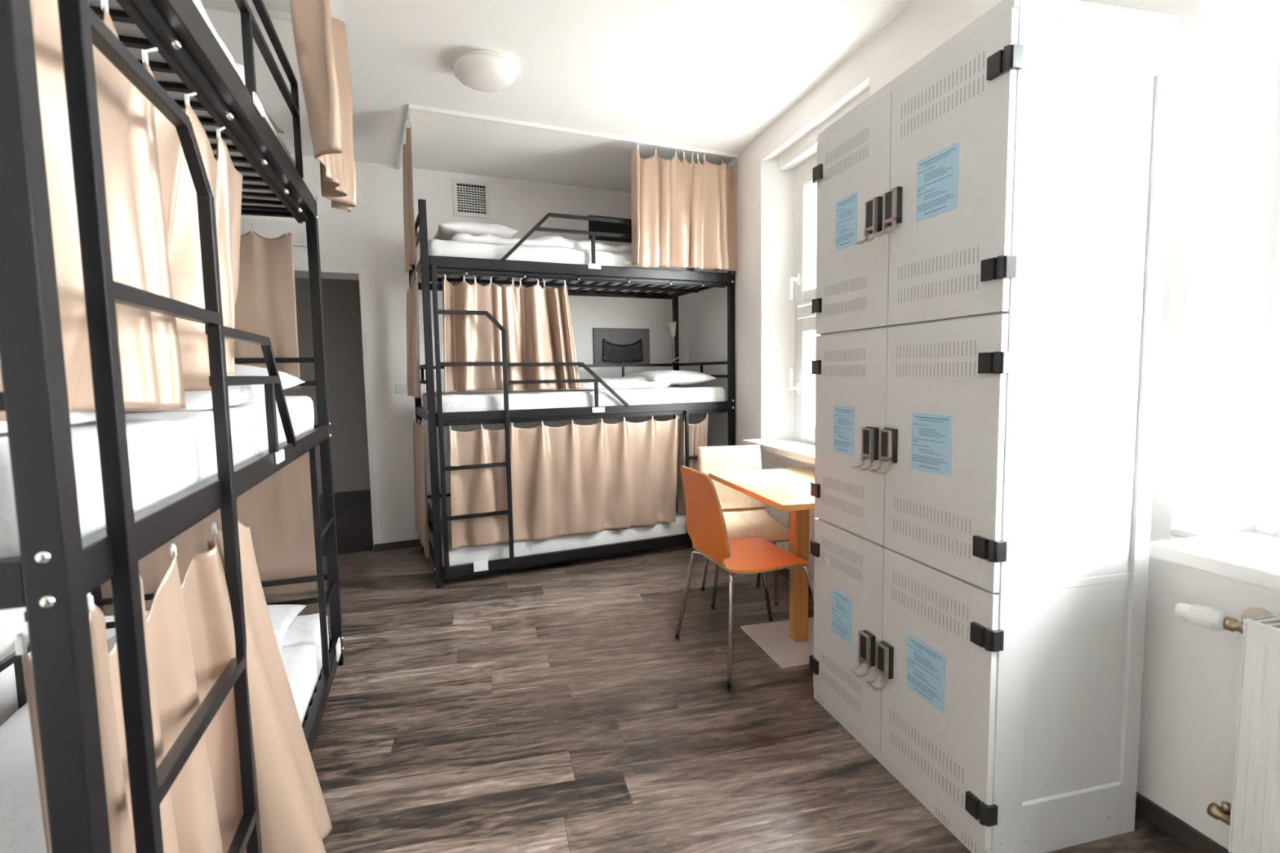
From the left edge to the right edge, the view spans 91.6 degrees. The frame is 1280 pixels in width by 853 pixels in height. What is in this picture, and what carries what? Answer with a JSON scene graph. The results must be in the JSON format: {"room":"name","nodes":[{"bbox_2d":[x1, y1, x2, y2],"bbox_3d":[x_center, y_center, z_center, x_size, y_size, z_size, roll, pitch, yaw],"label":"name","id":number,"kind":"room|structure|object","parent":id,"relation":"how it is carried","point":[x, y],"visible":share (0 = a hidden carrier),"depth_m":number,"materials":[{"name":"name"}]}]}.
{"room":"dormitory","nodes":[
{"label":"dormitory","id":0,"kind":"room"},
{"bbox_2d":[0,607,150,724],"bbox_3d":[-1.859,-0.164,0.900,0.137,2.935,7.550,-3,5,-19],"label":"wall","id":1,"kind":"structure","parent":0,"point":[12,623],"depth_m":2.14,"materials":[{"name":"paint"}]},
{"bbox_2d":[283,277,370,493],"bbox_3d":[-3.506,-0.399,6.211,3.800,2.550,0.121,-3,5,-24],"label":"wall","id":2,"kind":"structure","parent":0,"point":[340,297],"depth_m":6.35,"materials":[{"name":"paint"}]},
{"bbox_2d":[319,489,370,506],"bbox_3d":[-3.458,0.761,6.249,3.560,0.130,0.015,-3,5,-24],"label":"baseboard","id":3,"kind":"structure","parent":2,"relation":"attached to","point":[363,495],"depth_m":6.45,"materials":[{"name":"black plastic"}]},
{"bbox_2d":[240,154,689,543],"bbox_3d":[-1.633,-0.512,4.908,5.150,2.935,0.340,-3,5,-24],"label":"wall","id":4,"kind":"structure","parent":0,"point":[366,244],"depth_m":4.69,"materials":[{"name":"paint"}]},
{"bbox_2d":[242,217,306,247],"bbox_3d":[-2.485,-1.322,4.249,0.380,0.160,0.036,-3,5,-24],"label":"box","id":5,"kind":"object","parent":4,"relation":"attached to","point":[267,228],"visible":0.53,"depth_m":4.24,"materials":[{"name":"white plastic"}]},
{"bbox_2d":[361,333,377,546],"bbox_3d":[-2.002,0.123,4.617,0.031,1.608,0.033,-3,5,-24],"label":"trim","id":6,"kind":"structure","parent":4,"relation":"attached to","point":[363,335],"depth_m":4.60,"materials":[{"name":"white plastic"}]},
{"bbox_2d":[373,539,422,551],"bbox_3d":[-0.796,0.844,5.200,2.625,0.055,0.014,-3,5,-24],"label":"baseboard","id":7,"kind":"structure","parent":4,"relation":"attached to","point":[413,543],"depth_m":4.72,"materials":[{"name":"brown wood"}]},
{"bbox_2d":[395,384,422,393],"bbox_3d":[-1.738,-0.283,4.683,0.194,0.064,0.014,-3,5,-24],"label":"light switch","id":8,"kind":"object","parent":4,"relation":"attached to","point":[399,388],"visible":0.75,"depth_m":4.66,"materials":[{"name":"white plastic"}]},
{"bbox_2d":[395,384,403,393],"bbox_3d":[-1.802,-0.280,4.656,0.056,0.064,0.010,-3,5,-24],"label":"switch plate","id":9,"kind":"object","parent":8,"relation":"attached to","point":[399,388],"depth_m":4.65,"materials":[{"name":"white plastic"}]},
{"bbox_2d":[404,384,422,393],"bbox_3d":[-1.711,-0.285,4.697,0.132,0.064,0.010,-3,5,-24],"label":"switch plate","id":10,"kind":"object","parent":8,"relation":"attached to","point":[405,385],"depth_m":4.67,"materials":[{"name":"white plastic"}]},
{"bbox_2d":[452,177,490,218],"bbox_3d":[-1.291,-1.746,4.773,0.277,0.275,0.013,-3,5,-24],"label":"air vent","id":11,"kind":"object","parent":4,"relation":"in","point":[471,198],"visible":1,"depth_m":4.77,"materials":[{"name":"white plastic"}]},
{"bbox_2d":[588,215,631,242],"bbox_3d":[-0.162,-1.669,5.290,0.580,0.195,0.021,-3,5,-24],"label":"board","id":12,"kind":"object","parent":4,"relation":"attached to","point":[594,226],"visible":0.56,"depth_m":5.24,"materials":[{"name":"black"}]},
{"bbox_2d":[592,328,649,364],"bbox_3d":[-0.149,-0.689,5.357,0.522,0.310,0.047,-3,5,-24],"label":"board","id":13,"kind":"object","parent":4,"relation":"attached to","point":[611,345],"visible":0.99,"depth_m":5.35,"materials":[{"name":"grey"}]},
{"bbox_2d":[204,0,913,192],"bbox_3d":[-0.618,-1.727,1.411,4.800,0.150,8.500,-2,5,-14],"label":"ceiling","id":14,"kind":"structure","parent":0,"point":[715,75],"depth_m":3.18,"materials":[{"name":"white paint"}]},
{"bbox_2d":[199,0,291,21],"bbox_3d":[-1.450,-1.623,1.383,1.080,0.024,2.413,-3,5,-19],"label":"rail","id":15,"kind":"object","parent":14,"relation":"attached to","point":[208,5],"visible":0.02,"depth_m":2.56,"materials":[{"name":"white plastic"}]},
{"bbox_2d":[288,0,356,212],"bbox_3d":[-1.183,-1.311,2.353,0.141,0.777,0.821,-3,5,-19],"label":"curtain","id":16,"kind":"object","parent":15,"relation":"hanging from","point":[320,39],"visible":1,"depth_m":2.12,"materials":[{"name":"beige fabric"}]},
{"bbox_2d":[452,49,516,92],"bbox_3d":[-0.765,-1.740,3.079,0.310,0.106,0.310,-2,5,-14],"label":"ceiling lamp","id":17,"kind":"object","parent":14,"relation":"attached to","point":[482,70],"visible":1,"depth_m":2.99,"materials":[{"name":"white glass"}]},
{"bbox_2d":[396,103,738,169],"bbox_3d":[-0.522,-1.906,4.489,2.240,0.024,1.140,-3,5,-24],"label":"rail","id":18,"kind":"object","parent":14,"relation":"attached to","point":[411,107],"visible":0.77,"depth_m":3.90,"materials":[{"name":"white plastic"}]},
{"bbox_2d":[403,115,417,272],"bbox_3d":[-1.431,-1.405,3.839,0.047,0.833,0.471,-3,5,-24],"label":"curtain","id":19,"kind":"object","parent":18,"relation":"hanging from","point":[411,259],"visible":1,"depth_m":3.74,"materials":[{"name":"beige fabric"}]},
{"bbox_2d":[631,142,738,271],"bbox_3d":[0.329,-1.489,4.284,0.860,0.799,0.147,-3,5,-24],"label":"curtain","id":20,"kind":"object","parent":18,"relation":"hanging from","point":[684,214],"visible":1,"depth_m":4.27,"materials":[{"name":"beige fabric"}]},
{"bbox_2d":[264,501,1194,852],"bbox_3d":[-1.353,1.158,2.653,5.848,0.124,10.800,-2,5,-14],"label":"floor","id":21,"kind":"structure","parent":0,"point":[557,708],"depth_m":2.30,"materials":[{"name":"brown wood"}]},
{"bbox_2d":[0,0,344,852],"bbox_3d":[-1.454,-0.022,1.591,0.937,2.420,2.174,-3,5,-19],"label":"bunk bed","id":22,"kind":"object","parent":21,"relation":"on","point":[55,571],"visible":0.77,"depth_m":0.84,"materials":[{"name":"black metal"}]},
{"bbox_2d":[0,0,242,421],"bbox_3d":[-0.993,-0.384,1.237,0.142,0.700,1.191,-3,5,-19],"label":"curtain","id":23,"kind":"object","parent":22,"relation":"hanging from","point":[152,205],"visible":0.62,"depth_m":1.11,"materials":[{"name":"beige fabric"}]},
{"bbox_2d":[0,395,314,558],"bbox_3d":[-1.465,0.042,1.592,0.839,0.176,2.080,-3,5,-19],"label":"mattress","id":24,"kind":"object","parent":22,"relation":"on","point":[171,453],"visible":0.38,"depth_m":1.15,"materials":[{"name":"white fabric"}]},
{"bbox_2d":[0,410,127,433],"bbox_3d":[-1.264,-0.012,0.891,0.683,0.060,0.605,-3,5,-19],"label":"duvet","id":25,"kind":"object","parent":24,"relation":"on","point":[84,415],"visible":0.1,"depth_m":1.08,"materials":[{"name":"white fabric"}]},
{"bbox_2d":[127,372,268,412],"bbox_3d":[-1.490,-0.102,1.738,0.746,0.102,0.777,-3,5,-19],"label":"duvet","id":26,"kind":"object","parent":24,"relation":"on","point":[238,395],"visible":0.19,"depth_m":1.64,"materials":[{"name":"white fabric"}]},
{"bbox_2d":[235,364,304,389],"bbox_3d":[-1.688,-0.169,2.307,0.730,0.127,0.530,-3,5,-19],"label":"pillow","id":27,"kind":"object","parent":24,"relation":"on","point":[287,381],"visible":0.09,"depth_m":2.38,"materials":[{"name":"white fabric"}]},
{"bbox_2d":[0,613,328,852],"bbox_3d":[-1.446,1.005,1.675,0.842,0.198,2.082,-3,5,-19],"label":"mattress","id":28,"kind":"object","parent":22,"relation":"on","point":[21,823],"visible":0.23,"depth_m":1.76,"materials":[{"name":"white fabric"}]},
{"bbox_2d":[106,604,308,656],"bbox_3d":[-1.690,0.806,2.369,0.680,0.102,0.540,-3,5,-19],"label":"pillow","id":29,"kind":"object","parent":28,"relation":"on","point":[282,616],"visible":0.14,"depth_m":2.50,"materials":[{"name":"white fabric"}]},
{"bbox_2d":[14,519,332,852],"bbox_3d":[-0.817,0.672,1.230,0.214,0.938,0.923,-2,5,-11],"label":"curtain","id":30,"kind":"object","parent":22,"relation":"hanging from","point":[189,636],"visible":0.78,"depth_m":1.28,"materials":[{"name":"beige fabric"}]},
{"bbox_2d":[88,0,295,207],"bbox_3d":[-1.476,-0.907,1.512,0.849,0.191,2.081,-3,5,-19],"label":"mattress","id":31,"kind":"object","parent":22,"relation":"on","point":[122,28],"visible":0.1,"depth_m":1.55,"materials":[{"name":"white fabric"}]},
{"bbox_2d":[237,63,284,133],"bbox_3d":[-1.590,-1.107,2.033,0.660,0.130,0.550,-3,5,-19],"label":"pillow","id":32,"kind":"object","parent":31,"relation":"on","point":[276,127],"visible":0.02,"depth_m":2.28,"materials":[{"name":"white fabric"}]},
{"bbox_2d":[101,451,325,616],"bbox_3d":[-1.829,0.436,2.660,0.840,0.674,0.049,-3,5,-19],"label":"curtain","id":33,"kind":"object","parent":22,"relation":"hanging from","point":[277,511],"visible":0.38,"depth_m":2.73,"materials":[{"name":"beige fabric"}]},
{"bbox_2d":[234,222,300,388],"bbox_3d":[-1.844,-0.496,2.578,0.760,0.701,0.042,-3,5,-19],"label":"curtain","id":34,"kind":"object","parent":22,"relation":"hanging from","point":[265,305],"visible":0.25,"depth_m":2.66,"materials":[{"name":"beige fabric"}]},
{"bbox_2d":[408,199,735,588],"bbox_3d":[-0.470,-0.250,4.573,2.174,2.330,0.937,-3,5,-24],"label":"bunk bed","id":35,"kind":"object","parent":21,"relation":"on","point":[428,266],"visible":0.73,"depth_m":4.05,"materials":[{"name":"black metal"}]},
{"bbox_2d":[406,271,420,398],"bbox_3d":[-1.497,-0.577,4.088,0.054,0.762,0.760,-3,5,-24],"label":"curtain","id":36,"kind":"object","parent":35,"relation":"hanging from","point":[413,375],"visible":1,"depth_m":4.00,"materials":[{"name":"beige fabric"}]},
{"bbox_2d":[413,416,429,559],"bbox_3d":[-1.475,0.374,4.173,0.039,0.853,0.761,-3,5,-24],"label":"curtain","id":37,"kind":"object","parent":35,"relation":"hanging from","point":[419,433],"visible":1,"depth_m":4.13,"materials":[{"name":"beige fabric"}]},
{"bbox_2d":[442,274,581,392],"bbox_3d":[-0.802,-0.584,3.953,0.886,0.723,0.104,-3,5,-25],"label":"curtain","id":38,"kind":"object","parent":35,"relation":"hanging from","point":[536,320],"visible":0.91,"depth_m":3.94,"materials":[{"name":"beige fabric"}]},
{"bbox_2d":[428,510,685,566],"bbox_3d":[-0.456,0.744,4.666,2.081,0.172,0.846,-3,5,-24],"label":"mattress","id":39,"kind":"object","parent":35,"relation":"on","point":[468,554],"visible":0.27,"depth_m":4.19,"materials":[{"name":"white fabric"}]},
{"bbox_2d":[448,413,678,550],"bbox_3d":[-0.448,0.339,4.159,1.606,0.784,0.068,-3,5,-24],"label":"curtain","id":40,"kind":"object","parent":35,"relation":"hanging from","point":[572,478],"visible":0.99,"depth_m":4.14,"materials":[{"name":"beige fabric"}]},
{"bbox_2d":[416,240,724,293],"bbox_3d":[-0.489,-1.128,4.505,2.080,0.166,0.849,-3,5,-24],"label":"mattress","id":41,"kind":"object","parent":35,"relation":"on","point":[435,247],"visible":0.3,"depth_m":4.01,"materials":[{"name":"white fabric"}]},
{"bbox_2d":[448,232,631,253],"bbox_3d":[-0.467,-1.250,4.487,1.813,0.100,0.729,-3,5,-24],"label":"duvet","id":42,"kind":"object","parent":41,"relation":"on","point":[560,242],"visible":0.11,"depth_m":4.04,"materials":[{"name":"white fabric"}]},
{"bbox_2d":[431,221,518,240],"bbox_3d":[-1.136,-1.280,4.187,0.500,0.120,0.660,-3,5,-24],"label":"pillow","id":43,"kind":"object","parent":42,"relation":"on","point":[446,230],"visible":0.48,"depth_m":3.93,"materials":[{"name":"white fabric"}]},
{"bbox_2d":[422,385,724,413],"bbox_3d":[-0.473,-0.206,4.585,2.080,0.154,0.848,-3,5,-24],"label":"mattress","id":44,"kind":"object","parent":35,"relation":"on","point":[490,400],"visible":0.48,"depth_m":4.16,"materials":[{"name":"white fabric"}]},
{"bbox_2d":[544,376,670,391],"bbox_3d":[-0.347,-0.325,4.633,0.962,0.085,0.730,-3,5,-24],"label":"duvet","id":45,"kind":"object","parent":44,"relation":"on","point":[618,383],"visible":0.43,"depth_m":4.38,"materials":[{"name":"white fabric"}]},
{"bbox_2d":[623,369,716,384],"bbox_3d":[0.200,-0.383,4.867,0.540,0.112,0.700,-3,5,-24],"label":"pillow","id":46,"kind":"object","parent":44,"relation":"on","point":[674,377],"visible":0.67,"depth_m":4.62,"materials":[{"name":"white fabric"}]},
{"bbox_2d":[666,321,675,366],"bbox_3d":[0.273,-0.702,5.310,0.082,0.379,0.080,-3,5,-24],"label":"reading lamp","id":47,"kind":"object","parent":35,"relation":"attached to","point":[672,326],"visible":1,"depth_m":5.28,"materials":[{"name":"beige plastic"}]},
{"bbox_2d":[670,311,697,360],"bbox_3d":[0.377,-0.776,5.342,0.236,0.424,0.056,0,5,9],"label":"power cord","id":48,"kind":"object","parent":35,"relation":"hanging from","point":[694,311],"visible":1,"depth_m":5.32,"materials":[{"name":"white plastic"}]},
{"bbox_2d":[677,413,708,514],"bbox_3d":[0.392,0.270,4.590,0.246,0.746,0.067,-3,5,-24],"label":"curtain","id":49,"kind":"object","parent":35,"relation":"hanging from","point":[698,433],"visible":0.4,"depth_m":4.56,"materials":[{"name":"beige fabric"}]},
{"bbox_2d":[697,444,789,608],"bbox_3d":[0.569,0.567,3.456,0.410,0.859,0.595,-2,5,-7],"label":"chair","id":50,"kind":"object","parent":21,"relation":"on","point":[744,516],"visible":0.62,"depth_m":3.63,"materials":[{"name":"brown wood"}]},
{"bbox_2d":[675,465,813,691],"bbox_3d":[0.514,0.615,2.874,0.593,0.866,0.568,-3,5,-23],"label":"chair","id":51,"kind":"object","parent":21,"relation":"on","point":[706,528],"visible":0.98,"depth_m":2.79,"materials":[{"name":"orange plastic"}]},
{"bbox_2d":[708,466,814,668],"bbox_3d":[0.783,0.650,3.083,0.610,0.750,0.885,-2,5,-14],"label":"dining table","id":52,"kind":"object","parent":21,"relation":"on","point":[788,643],"visible":0.74,"depth_m":2.95,"materials":[{"name":"brown wood"}]},
{"bbox_2d":[809,0,1178,852],"bbox_3d":[0.986,0.029,2.011,0.560,2.165,0.905,-2,5,-14],"label":"locker","id":53,"kind":"object","parent":21,"relation":"on","point":[992,219],"visible":1,"depth_m":1.64,"materials":[{"name":"white metal"}]},
{"bbox_2d":[688,0,1279,849],"bbox_3d":[1.514,-0.281,2.059,0.340,2.955,8.500,-2,5,-14],"label":"wall","id":54,"kind":"structure","parent":0,"point":[1190,682],"depth_m":1.73,"materials":[{"name":"paint"}]},
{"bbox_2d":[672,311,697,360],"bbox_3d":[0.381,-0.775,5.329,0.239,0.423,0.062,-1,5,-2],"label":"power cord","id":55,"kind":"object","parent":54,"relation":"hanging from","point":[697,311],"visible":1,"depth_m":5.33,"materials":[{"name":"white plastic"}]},
{"bbox_2d":[696,293,700,302],"bbox_3d":[0.498,-1.104,5.326,0.015,0.070,0.060,-2,5,-14],"label":"wall socket","id":56,"kind":"object","parent":54,"relation":"attached to","point":[698,297],"visible":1,"depth_m":5.30,"materials":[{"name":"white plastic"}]},
{"bbox_2d":[697,304,701,313],"bbox_3d":[0.505,-1.003,5.315,0.015,0.070,0.060,-2,5,-14],"label":"wall socket","id":57,"kind":"object","parent":54,"relation":"attached to","point":[700,305],"visible":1,"depth_m":5.29,"materials":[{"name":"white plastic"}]},
{"bbox_2d":[670,311,698,363],"bbox_3d":[0.382,-0.763,5.329,0.250,0.448,0.058,-1,5,-5],"label":"power cord","id":58,"kind":"object","parent":57,"relation":"hanging from","point":[698,311],"visible":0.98,"depth_m":5.34,"materials":[{"name":"white plastic"}]},
{"bbox_2d":[742,153,817,465],"bbox_3d":[0.998,-0.757,3.553,0.355,1.865,1.255,-2,5,-14],"label":"window","id":59,"kind":"structure","parent":54,"relation":"in","point":[802,448],"depth_m":3.90,"materials":[{"name":"white plastic"}]},
{"bbox_2d":[764,462,817,578],"bbox_3d":[0.963,0.547,3.509,0.099,0.555,1.000,-2,5,-14],"label":"radiator","id":60,"kind":"object","parent":54,"relation":"attached to","point":[780,516],"visible":0.16,"depth_m":3.71,"materials":[{"name":"white metal"}]},
{"bbox_2d":[764,462,791,468],"bbox_3d":[0.947,0.276,3.483,0.075,0.008,1.000,-2,5,-14],"label":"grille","id":61,"kind":"object","parent":60,"relation":"attached to","point":[767,465],"depth_m":3.87,"materials":[{"name":"white metal"}]},
{"bbox_2d":[761,87,870,440],"bbox_3d":[1.023,-0.781,3.588,0.148,1.823,1.195,-2,5,-14],"label":"window","id":62,"kind":"structure","parent":54,"relation":"attached to","point":[778,174],"depth_m":4.06,"materials":[{"name":"white paint"}]},
{"bbox_2d":[777,568,1231,852],"bbox_3d":[1.407,1.082,1.963,0.014,0.060,7.550,-2,5,-14],"label":"baseboard","id":63,"kind":"structure","parent":54,"relation":"attached to","point":[1181,832],"depth_m":1.71,"materials":[{"name":"brown wood"}]},
{"bbox_2d":[1149,195,1279,592],"bbox_3d":[1.603,-0.554,0.990,0.415,1.850,1.313,-2,5,-14],"label":"window","id":64,"kind":"structure","parent":54,"relation":"in","point":[1250,557],"depth_m":1.57,"materials":[{"name":"white plastic"}]},
{"bbox_2d":[1171,0,1279,531],"bbox_3d":[1.657,-0.580,1.034,0.148,1.808,1.255,-2,5,-14],"label":"window","id":65,"kind":"structure","parent":54,"relation":"attached to","point":[1235,190],"depth_m":1.61,"materials":[{"name":"white glass"}]},
{"bbox_2d":[1174,603,1279,852],"bbox_3d":[1.558,0.760,1.058,0.128,0.572,1.179,-2,5,-14],"label":"radiator","id":66,"kind":"object","parent":54,"relation":"attached to","point":[1252,816],"visible":1,"depth_m":1.43,"materials":[{"name":"white metal"}]},
{"bbox_2d":[1242,613,1279,634],"bbox_3d":[1.560,0.486,0.954,0.103,0.008,1.018,-2,5,-14],"label":"grille","id":67,"kind":"object","parent":66,"relation":"attached to","point":[1266,624],"depth_m":1.42,"materials":[{"name":"white metal"}]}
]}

